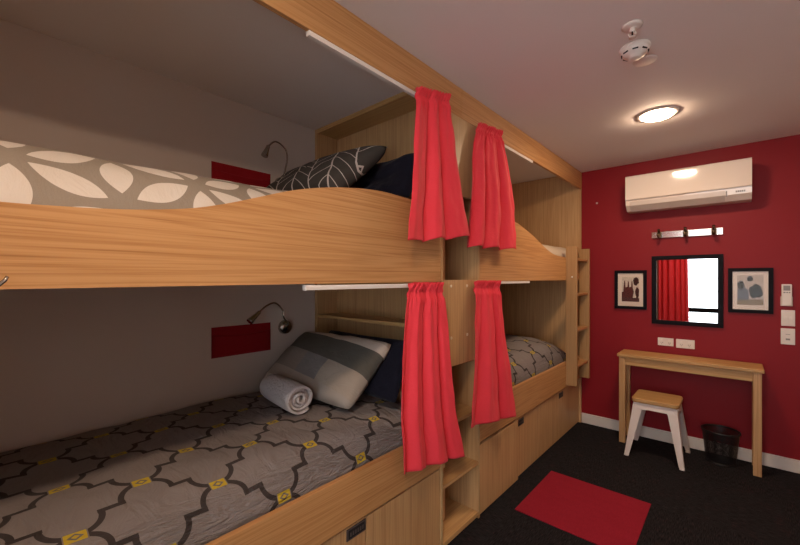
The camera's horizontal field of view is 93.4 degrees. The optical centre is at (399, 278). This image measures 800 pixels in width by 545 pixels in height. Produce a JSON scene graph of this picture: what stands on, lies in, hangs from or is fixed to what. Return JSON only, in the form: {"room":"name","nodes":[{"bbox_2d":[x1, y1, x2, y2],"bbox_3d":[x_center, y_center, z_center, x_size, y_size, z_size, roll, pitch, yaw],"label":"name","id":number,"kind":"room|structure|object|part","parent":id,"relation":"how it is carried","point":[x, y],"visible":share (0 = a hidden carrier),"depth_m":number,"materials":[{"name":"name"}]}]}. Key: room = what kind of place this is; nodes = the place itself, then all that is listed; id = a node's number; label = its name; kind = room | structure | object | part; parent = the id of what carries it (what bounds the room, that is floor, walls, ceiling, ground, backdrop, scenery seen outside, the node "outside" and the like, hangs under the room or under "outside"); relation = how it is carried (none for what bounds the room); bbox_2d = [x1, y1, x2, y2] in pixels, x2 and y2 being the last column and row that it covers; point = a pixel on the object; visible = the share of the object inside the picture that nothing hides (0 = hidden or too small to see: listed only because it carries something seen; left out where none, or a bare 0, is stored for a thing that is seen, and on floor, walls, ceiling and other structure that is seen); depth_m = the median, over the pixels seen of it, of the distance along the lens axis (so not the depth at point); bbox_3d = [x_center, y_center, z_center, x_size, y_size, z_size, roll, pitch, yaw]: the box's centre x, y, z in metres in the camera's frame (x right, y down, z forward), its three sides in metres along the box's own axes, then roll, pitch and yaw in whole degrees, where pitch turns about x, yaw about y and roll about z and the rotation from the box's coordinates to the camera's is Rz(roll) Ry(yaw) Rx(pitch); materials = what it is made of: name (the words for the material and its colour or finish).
{"room":"dormitory","nodes":[
{"label":"dormitory","id":0,"kind":"room"},
{"bbox_2d":[0,18,314,452],"bbox_3d":[-0.682,0.175,2.561,0.100,2.400,5.025,0,0,42],"label":"wall","id":1,"kind":"structure","parent":0,"point":[73,361],"depth_m":1.77,"materials":[{"name":"grey paint"}]},
{"bbox_2d":[211,322,270,358],"bbox_3d":[-0.916,0.354,2.205,0.020,0.171,0.353,0,0,42],"label":"pocket","id":2,"kind":"object","parent":1,"relation":"attached to","point":[226,341],"visible":1,"depth_m":2.19,"materials":[{"name":"red fabric"}]},
{"bbox_2d":[211,161,270,187],"bbox_3d":[-0.916,-0.566,2.205,0.020,0.171,0.353,0,0,42],"label":"pocket","id":3,"kind":"object","parent":1,"relation":"attached to","point":[220,171],"visible":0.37,"depth_m":2.19,"materials":[{"name":"red fabric"}]},
{"bbox_2d":[247,302,291,333],"bbox_3d":[-0.778,0.246,2.295,0.072,0.212,0.338,0,0,29],"label":"reading lamp","id":4,"kind":"object","parent":1,"relation":"attached to","point":[284,327],"visible":1,"depth_m":2.36,"materials":[{"name":"grey metal"}]},
{"bbox_2d":[261,141,287,180],"bbox_3d":[-0.768,-0.698,2.324,0.079,0.287,0.223,0,0,34],"label":"reading lamp","id":5,"kind":"object","parent":1,"relation":"attached to","point":[265,152],"visible":0.57,"depth_m":2.27,"materials":[{"name":"grey metal"}]},
{"bbox_2d":[0,0,799,183],"bbox_3d":[0.519,-1.055,1.495,3.310,0.060,5.025,0,0,42],"label":"ceiling","id":6,"kind":"structure","parent":0,"point":[555,70],"depth_m":1.77,"materials":[{"name":"paint"}]},
{"bbox_2d":[253,0,581,188],"bbox_3d":[0.141,-0.945,1.831,0.020,0.159,4.821,0,0,42],"label":"pelmet","id":7,"kind":"object","parent":6,"relation":"attached to","point":[328,19],"visible":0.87,"depth_m":1.64,"materials":[{"name":"orange wood"}]},
{"bbox_2d":[306,30,415,97],"bbox_3d":[-0.063,-0.855,1.603,0.019,0.018,0.777,0,0,42],"label":"track","id":8,"kind":"object","parent":7,"relation":"attached to","point":[313,36],"visible":0.8,"depth_m":1.48,"materials":[{"name":"white metal"}]},
{"bbox_2d":[408,86,469,241],"bbox_3d":[0.172,-0.536,1.763,0.076,0.753,0.496,0,0,42],"label":"curtain","id":9,"kind":"object","parent":8,"relation":"hanging from","point":[437,210],"visible":1,"depth_m":1.74,"materials":[{"name":"red fabric"}]},
{"bbox_2d":[505,145,532,163],"bbox_3d":[0.714,-0.855,2.478,0.019,0.018,0.754,0,0,42],"label":"track","id":10,"kind":"object","parent":7,"relation":"attached to","point":[508,148],"visible":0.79,"depth_m":2.58,"materials":[{"name":"white metal"}]},
{"bbox_2d":[467,122,515,249],"bbox_3d":[0.527,-0.530,2.170,0.077,0.730,0.555,0,0,42],"label":"curtain","id":11,"kind":"object","parent":10,"relation":"hanging from","point":[491,216],"visible":1,"depth_m":2.15,"materials":[{"name":"red fabric"}]},
{"bbox_2d":[621,19,642,39],"bbox_3d":[0.940,-1.000,1.526,0.076,0.048,0.076,0,0,42],"label":"sprinkler head","id":12,"kind":"object","parent":6,"relation":"attached to","point":[632,26],"visible":1,"depth_m":1.52},
{"bbox_2d":[619,39,650,60],"bbox_3d":[1.038,-0.999,1.666,0.120,0.052,0.120,0,0,42],"label":"smoke detector","id":13,"kind":"object","parent":6,"relation":"attached to","point":[634,50],"visible":1,"depth_m":1.64,"materials":[{"name":"white plastic"}]},
{"bbox_2d":[633,54,656,66],"bbox_3d":[1.149,-1.024,1.768,0.098,0.002,0.098,0,0,42],"label":"cover plate","id":14,"kind":"object","parent":6,"relation":"attached to","point":[648,59],"visible":0.88,"depth_m":1.76,"materials":[{"name":"paint"}]},
{"bbox_2d":[636,106,679,121],"bbox_3d":[1.600,-1.012,2.344,0.226,0.024,0.226,0,0,42],"label":"recessed light","id":15,"kind":"object","parent":6,"relation":"in","point":[659,113],"visible":1,"depth_m":2.31,"materials":[{"name":"white plastic"}]},
{"bbox_2d":[641,109,673,121],"bbox_3d":[1.600,-1.010,2.344,0.173,0.020,0.173,0,0,42],"label":"diffuser","id":16,"kind":"object","parent":15,"relation":"attached to","point":[654,115],"depth_m":2.32,"materials":[{"name":"white plastic"}]},
{"bbox_2d":[447,422,799,544],"bbox_3d":[0.519,1.400,1.495,3.310,0.050,5.025,0,0,42],"label":"floor","id":17,"kind":"structure","parent":0,"point":[705,503],"depth_m":2.40,"materials":[{"name":"grey carpet"}]},
{"bbox_2d":[0,187,440,544],"bbox_3d":[-0.847,0.176,1.499,1.058,2.398,1.977,0,0,42],"label":"bunk bed","id":18,"kind":"object","parent":17,"relation":"on","point":[327,235],"visible":0.73,"depth_m":1.18,"materials":[{"name":"orange wood"}]},
{"bbox_2d":[0,276,8,286],"bbox_3d":[-0.796,-0.003,0.734,0.055,0.042,0.026,0,0,8],"label":"hook","id":19,"kind":"object","parent":18,"relation":"attached to","point":[4,280],"visible":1,"depth_m":0.73,"materials":[{"name":"grey metal"}]},
{"bbox_2d":[0,140,284,209],"bbox_3d":[-0.850,-0.201,1.514,1.025,0.381,1.935,0,0,42],"label":"bedspread","id":20,"kind":"object","parent":18,"relation":"on","point":[29,174],"visible":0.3,"depth_m":0.96,"materials":[{"name":"beige fabric"}]},
{"bbox_2d":[266,145,386,190],"bbox_3d":[-0.467,-0.544,2.058,0.798,0.298,0.307,0,0,35],"label":"pillow","id":21,"kind":"object","parent":20,"relation":"on","point":[344,168],"visible":0.62,"depth_m":1.89,"materials":[{"name":"grey fabric"}]},
{"bbox_2d":[349,153,413,197],"bbox_3d":[-0.180,-0.518,2.094,0.686,0.243,0.152,0,0,42],"label":"pillow","id":22,"kind":"object","parent":20,"relation":"on","point":[395,176],"visible":0.42,"depth_m":1.91,"materials":[{"name":"blue fabric"}]},
{"bbox_2d":[0,391,402,544],"bbox_3d":[-0.848,0.769,1.515,1.027,0.294,1.940,0,0,42],"label":"bedspread","id":23,"kind":"object","parent":18,"relation":"on","point":[197,474],"visible":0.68,"depth_m":1.30,"materials":[{"name":"grey fabric"}]},
{"bbox_2d":[259,374,312,414],"bbox_3d":[-0.568,0.564,1.866,0.141,0.138,0.351,0,0,-40],"label":"rolled towel","id":24,"kind":"object","parent":23,"relation":"on","point":[294,397],"visible":1,"depth_m":1.77,"materials":[{"name":"white fabric"}]},
{"bbox_2d":[265,332,390,408],"bbox_3d":[-0.419,0.467,2.055,0.722,0.304,0.343,0,0,42],"label":"pillow","id":25,"kind":"object","parent":23,"relation":"on","point":[337,369],"visible":0.91,"depth_m":1.93,"materials":[{"name":"fabric"}]},
{"bbox_2d":[329,330,403,402],"bbox_3d":[-0.232,0.458,2.088,0.692,0.288,0.203,0,0,42],"label":"pillow","id":26,"kind":"object","parent":23,"relation":"on","point":[385,385],"visible":0.23,"depth_m":1.89,"materials":[{"name":"blue fabric"}]},
{"bbox_3d":[-0.453,-0.171,1.162,0.020,0.389,1.955,0,0,42],"label":"rail","id":27,"kind":"part","parent":18,"relation":"part of","materials":[{"name":"orange wood"}]},
{"bbox_3d":[-0.453,0.847,1.163,0.022,0.192,1.955,0,0,42],"label":"rail","id":28,"kind":"part","parent":18,"relation":"part of","materials":[{"name":"orange wood"}]},
{"bbox_2d":[303,284,407,290],"bbox_3d":[-0.070,0.031,1.595,0.019,0.018,0.787,0,0,42],"label":"track","id":29,"kind":"object","parent":18,"relation":"attached to","point":[353,286],"visible":0.73,"depth_m":1.46,"materials":[{"name":"white metal"}]},
{"bbox_2d":[401,282,464,474],"bbox_3d":[0.146,0.452,1.746,0.080,0.879,0.459,0,0,42],"label":"curtain","id":30,"kind":"object","parent":29,"relation":"hanging from","point":[431,435],"visible":1,"depth_m":1.72,"materials":[{"name":"red fabric"}]},
{"bbox_2d":[320,469,439,544],"bbox_3d":[-0.746,1.159,1.423,0.795,0.431,1.957,0,0,42],"label":"drawer","id":31,"kind":"object","parent":17,"relation":"on","point":[412,517],"visible":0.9,"depth_m":1.69,"materials":[{"name":"brown wood"}]},
{"bbox_3d":[-0.392,1.159,1.247,0.018,0.408,0.741,0,0,42],"label":"door","id":32,"kind":"part","parent":31,"relation":"part of","materials":[{"name":"brown wood"}]},
{"bbox_3d":[-0.171,0.985,1.479,0.004,0.045,0.100,0,0,42],"label":"pull handle","id":33,"kind":"part","parent":31,"relation":"part of","materials":[{"name":"grey plastic"}]},
{"bbox_3d":[0.027,1.159,1.709,0.018,0.408,0.498,0,0,42],"label":"door","id":34,"kind":"part","parent":31,"relation":"part of","materials":[{"name":"brown wood"}]},
{"bbox_2d":[315,92,479,544],"bbox_3d":[-0.060,0.176,2.382,1.063,2.398,0.385,0,0,42],"label":"shelving unit","id":35,"kind":"object","parent":17,"relation":"on","point":[390,122],"visible":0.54,"depth_m":2.24,"materials":[{"name":"brown wood"}]},
{"bbox_3d":[-0.167,0.251,2.335,0.908,0.020,0.172,0,0,42],"label":"niche shelf","id":36,"kind":"part","parent":35,"relation":"part of","materials":[{"name":"brown wood"}]},
{"bbox_3d":[-0.218,0.925,2.277,0.908,0.900,0.017,0,0,42],"label":"headboard","id":37,"kind":"part","parent":35,"relation":"part of","materials":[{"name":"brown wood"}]},
{"bbox_3d":[0.167,0.176,1.935,0.120,2.398,0.017,0,0,42],"label":"panel","id":38,"kind":"part","parent":35,"relation":"part of","materials":[{"name":"brown wood"}]},
{"bbox_3d":[0.328,0.230,2.038,0.020,0.450,0.385,0,0,42],"label":"panel","id":39,"kind":"part","parent":35,"relation":"part of","materials":[{"name":"brown wood"}]},
{"bbox_3d":[0.184,1.056,2.166,0.399,0.018,0.350,0,0,42],"label":"shelf","id":40,"kind":"part","parent":35,"relation":"part of","materials":[{"name":"brown wood"}]},
{"bbox_3d":[0.185,1.346,2.166,0.400,0.018,0.350,0,0,42],"label":"shelf","id":41,"kind":"part","parent":35,"relation":"part of","materials":[{"name":"brown wood"}]},
{"bbox_3d":[0.061,0.176,2.522,1.058,2.398,0.016,0,0,42],"label":"panel","id":42,"kind":"part","parent":35,"relation":"part of","materials":[{"name":"brown wood"}]},
{"bbox_3d":[0.184,0.753,2.166,0.399,0.018,0.350,0,0,42],"label":"shelf","id":43,"kind":"part","parent":35,"relation":"part of","materials":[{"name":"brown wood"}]},
{"bbox_3d":[0.328,-0.654,2.038,0.018,0.418,0.350,0,0,42],"label":"panel","id":44,"kind":"part","parent":35,"relation":"part of","materials":[{"name":"brown wood"}]},
{"bbox_2d":[480,379,578,513],"bbox_3d":[0.797,1.159,3.158,0.798,0.431,1.910,0,0,42],"label":"drawers","id":45,"kind":"object","parent":17,"relation":"on","point":[508,452],"visible":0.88,"depth_m":2.66,"materials":[{"name":"brown wood"}]},
{"bbox_3d":[0.627,1.162,2.379,0.018,0.402,0.515,0,0,42],"label":"door","id":46,"kind":"part","parent":45,"relation":"part of","materials":[{"name":"brown wood"}]},
{"bbox_3d":[0.922,1.162,2.736,0.018,0.402,0.401,0,0,42],"label":"door","id":47,"kind":"part","parent":45,"relation":"part of","materials":[{"name":"brown wood"}]},
{"bbox_3d":[1.185,1.162,3.033,0.018,0.402,0.386,0,0,42],"label":"door","id":48,"kind":"part","parent":45,"relation":"part of","materials":[{"name":"brown wood"}]},
{"bbox_3d":[1.513,1.162,3.401,0.018,0.402,0.592,0,0,42],"label":"door","id":49,"kind":"part","parent":45,"relation":"part of","materials":[{"name":"brown wood"}]},
{"bbox_2d":[480,176,581,441],"bbox_3d":[0.709,0.176,3.252,1.058,2.398,1.932,0,0,42],"label":"bunk bed","id":50,"kind":"object","parent":17,"relation":"on","point":[547,211],"visible":0.59,"depth_m":3.71,"materials":[{"name":"orange wood"}]},
{"bbox_2d":[501,281,529,283],"bbox_3d":[0.696,0.022,2.458,0.019,0.017,0.700,0,0,42],"label":"track","id":51,"kind":"object","parent":50,"relation":"attached to","point":[502,282],"visible":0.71,"depth_m":2.50,"materials":[{"name":"white metal"}]},
{"bbox_2d":[471,280,515,427],"bbox_3d":[0.525,0.434,2.177,0.079,0.855,0.564,0,0,42],"label":"curtain","id":52,"kind":"object","parent":51,"relation":"hanging from","point":[493,400],"visible":1,"depth_m":2.14,"materials":[{"name":"red fabric"}]},
{"bbox_3d":[1.089,-0.189,2.899,0.020,0.404,1.908,0,0,42],"label":"rail","id":53,"kind":"part","parent":50,"relation":"part of","materials":[{"name":"orange wood"}]},
{"bbox_3d":[1.089,0.834,2.900,0.022,0.218,1.908,0,0,42],"label":"rail","id":54,"kind":"part","parent":50,"relation":"part of","materials":[{"name":"orange wood"}]},
{"bbox_2d":[505,334,565,385],"bbox_3d":[0.681,0.712,3.236,1.028,0.407,1.855,0,0,42],"label":"bedspread","id":55,"kind":"object","parent":50,"relation":"on","point":[529,357],"visible":0.16,"depth_m":3.04,"materials":[{"name":"grey fabric"}]},
{"bbox_2d":[543,245,565,256],"bbox_3d":[0.680,-0.165,3.237,1.026,0.308,1.855,0,0,42],"label":"bedspread","id":56,"kind":"object","parent":50,"relation":"on","point":[559,251],"visible":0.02,"depth_m":3.29,"materials":[{"name":"beige fabric"}]},
{"bbox_2d":[566,246,589,386],"bbox_3d":[1.608,0.321,3.400,0.090,1.204,0.403,0,0,42],"label":"ladder","id":57,"kind":"object","parent":50,"relation":"attached to","point":[572,328],"visible":1,"depth_m":3.28,"materials":[{"name":"brown wood"}]},
{"bbox_2d":[515,471,650,544],"bbox_3d":[1.106,1.371,2.270,0.600,0.006,0.600,0,0,42],"label":"rug","id":58,"kind":"object","parent":17,"relation":"on","point":[597,515],"depth_m":2.24,"materials":[{"name":"red fabric"}]},
{"bbox_2d":[624,389,689,470],"bbox_3d":[2.027,1.149,2.967,0.385,0.451,0.401,0,0,42],"label":"wooden stool","id":59,"kind":"object","parent":17,"relation":"on","point":[669,404],"visible":1,"depth_m":2.92,"materials":[{"name":"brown wood"}]},
{"bbox_3d":[1.819,1.167,2.952,0.135,0.393,0.116,0,0,-3],"label":"leg","id":60,"kind":"part","parent":59,"relation":"part of","materials":[{"name":"beige wood"}]},
{"bbox_3d":[2.011,1.167,3.172,0.116,0.393,0.141,0,0,-3],"label":"leg","id":61,"kind":"part","parent":59,"relation":"part of","materials":[{"name":"beige wood"}]},
{"bbox_3d":[2.023,0.941,2.964,0.304,0.033,0.304,0,0,42],"label":"seat","id":62,"kind":"part","parent":59,"relation":"part of","materials":[{"name":"brown wood"}]},
{"bbox_3d":[2.023,0.980,2.964,0.294,0.046,0.294,0,0,42],"label":"seat frame","id":63,"kind":"part","parent":59,"relation":"part of","materials":[{"name":"beige wood"}]},
{"bbox_3d":[2.035,1.167,2.762,0.116,0.393,0.132,0,0,-3],"label":"leg","id":64,"kind":"part","parent":59,"relation":"part of","materials":[{"name":"beige wood"}]},
{"bbox_3d":[2.231,1.167,2.977,0.142,0.393,0.116,0,0,-3],"label":"leg","id":65,"kind":"part","parent":59,"relation":"part of","materials":[{"name":"beige wood"}]},
{"bbox_2d":[617,349,763,476],"bbox_3d":[2.256,1.001,2.986,0.897,0.748,0.260,0,0,42],"label":"console desk","id":66,"kind":"object","parent":17,"relation":"on","point":[746,371],"visible":0.93,"depth_m":2.87,"materials":[{"name":"brown wood"}]},
{"bbox_3d":[1.883,1.014,3.189,0.045,0.722,0.045,0,0,42],"label":"leg","id":67,"kind":"part","parent":66,"relation":"part of","materials":[{"name":"brown wood"}]},
{"bbox_3d":[2.009,1.014,3.332,0.045,0.722,0.045,0,0,42],"label":"leg","id":68,"kind":"part","parent":66,"relation":"part of","materials":[{"name":"brown wood"}]},
{"bbox_3d":[2.628,1.014,2.782,0.045,0.722,0.045,0,0,42],"label":"leg","id":69,"kind":"part","parent":66,"relation":"part of","materials":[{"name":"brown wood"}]},
{"bbox_3d":[2.502,1.014,2.639,0.045,0.722,0.045,0,0,42],"label":"leg","id":70,"kind":"part","parent":66,"relation":"part of","materials":[{"name":"brown wood"}]},
{"bbox_2d":[701,424,740,466],"bbox_3d":[2.413,1.254,2.839,0.232,0.243,0.232,0,0,42],"label":"basket","id":71,"kind":"object","parent":17,"relation":"on","point":[721,434],"visible":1,"depth_m":2.80,"materials":[{"name":"black metal"}]},
{"bbox_2d":[582,134,799,459],"bbox_3d":[2.154,0.175,3.337,3.110,2.400,0.100,0,0,42],"label":"wall","id":72,"kind":"structure","parent":0,"point":[764,231],"depth_m":2.99,"materials":[{"name":"paint"}]},
{"bbox_2d":[615,270,646,309],"bbox_3d":[2.047,0.095,3.350,0.247,0.344,0.019,0,0,42],"label":"framed picture","id":73,"kind":"object","parent":72,"relation":"attached to","point":[630,285],"visible":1,"depth_m":3.35,"materials":[{"name":"black paint"}]},
{"bbox_2d":[622,277,638,301],"bbox_3d":[2.048,0.091,3.352,0.135,0.218,0.001,0,0,42],"label":"photo","id":74,"kind":"object","parent":73,"relation":"attached to","point":[630,285],"depth_m":3.35,"materials":[{"name":"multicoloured paper"}]},
{"bbox_2d":[658,337,673,345],"bbox_3d":[2.242,0.530,3.183,0.109,0.065,0.012,0,0,42],"label":"power outlet","id":75,"kind":"object","parent":72,"relation":"attached to","point":[661,341],"visible":1,"depth_m":3.18,"materials":[{"name":"white plastic"}]},
{"bbox_2d":[676,339,694,348],"bbox_3d":[2.341,0.534,3.094,0.123,0.072,0.012,0,0,42],"label":"power outlet","id":76,"kind":"object","parent":72,"relation":"attached to","point":[680,343],"visible":1,"depth_m":3.09,"materials":[{"name":"white plastic"}]},
{"bbox_2d":[652,254,722,327],"bbox_3d":[2.341,0.093,3.088,0.468,0.577,0.021,0,0,42],"label":"wall mirror","id":77,"kind":"object","parent":72,"relation":"attached to","point":[687,290],"visible":1,"depth_m":3.08,"materials":[{"name":"mirror"}]},
{"bbox_2d":[652,225,722,238],"bbox_3d":[2.313,-0.379,3.059,0.466,0.084,0.103,0,0,42],"label":"coat rack","id":78,"kind":"object","parent":72,"relation":"attached to","point":[713,231],"visible":1,"depth_m":3.05,"materials":[{"name":"silver metal"}]},
{"bbox_2d":[625,157,751,213],"bbox_3d":[2.279,-0.723,3.021,0.790,0.290,0.204,0,0,42],"label":"air conditioner","id":79,"kind":"object","parent":72,"relation":"attached to","point":[727,182],"visible":1,"depth_m":2.92,"materials":[{"name":"beige plastic"}]},
{"bbox_3d":[2.484,-0.618,2.766,0.139,0.075,0.059,0,0,42],"label":"control panel","id":80,"kind":"part","parent":79,"relation":"part of","materials":[{"name":"beige plastic"}]},
{"bbox_2d":[582,413,799,473],"bbox_3d":[2.512,1.329,2.942,2.049,0.092,0.014,0,0,42],"label":"baseboard","id":81,"kind":"structure","parent":72,"relation":"attached to","point":[775,461],"depth_m":3.05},
{"bbox_2d":[728,268,772,313],"bbox_3d":[2.630,0.086,2.833,0.250,0.339,0.019,0,0,42],"label":"framed picture","id":82,"kind":"object","parent":72,"relation":"attached to","point":[750,290],"visible":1,"depth_m":2.83,"materials":[{"name":"black paint"}]},
{"bbox_2d":[737,275,762,304],"bbox_3d":[2.631,0.083,2.834,0.146,0.223,0.001,0,0,42],"label":"photo","id":83,"kind":"object","parent":82,"relation":"attached to","point":[749,287],"depth_m":2.83},
{"bbox_2d":[780,284,792,305],"bbox_3d":[2.772,0.116,2.702,0.061,0.158,0.028,0,0,42],"label":"remote control","id":84,"kind":"object","parent":72,"relation":"attached to","point":[786,299],"visible":1,"depth_m":2.69,"materials":[{"name":"white plastic"}]},
{"bbox_2d":[781,328,794,344],"bbox_3d":[2.782,0.412,2.704,0.072,0.115,0.012,0,0,42],"label":"light switch","id":85,"kind":"object","parent":72,"relation":"attached to","point":[787,335],"visible":1,"depth_m":2.70,"materials":[{"name":"white plastic"}]},
{"bbox_2d":[781,310,794,325],"bbox_3d":[2.782,0.280,2.703,0.070,0.114,0.012,0,0,42],"label":"light switch","id":86,"kind":"object","parent":72,"relation":"attached to","point":[787,316],"visible":1,"depth_m":2.70,"materials":[{"name":"white plastic"}]}
]}

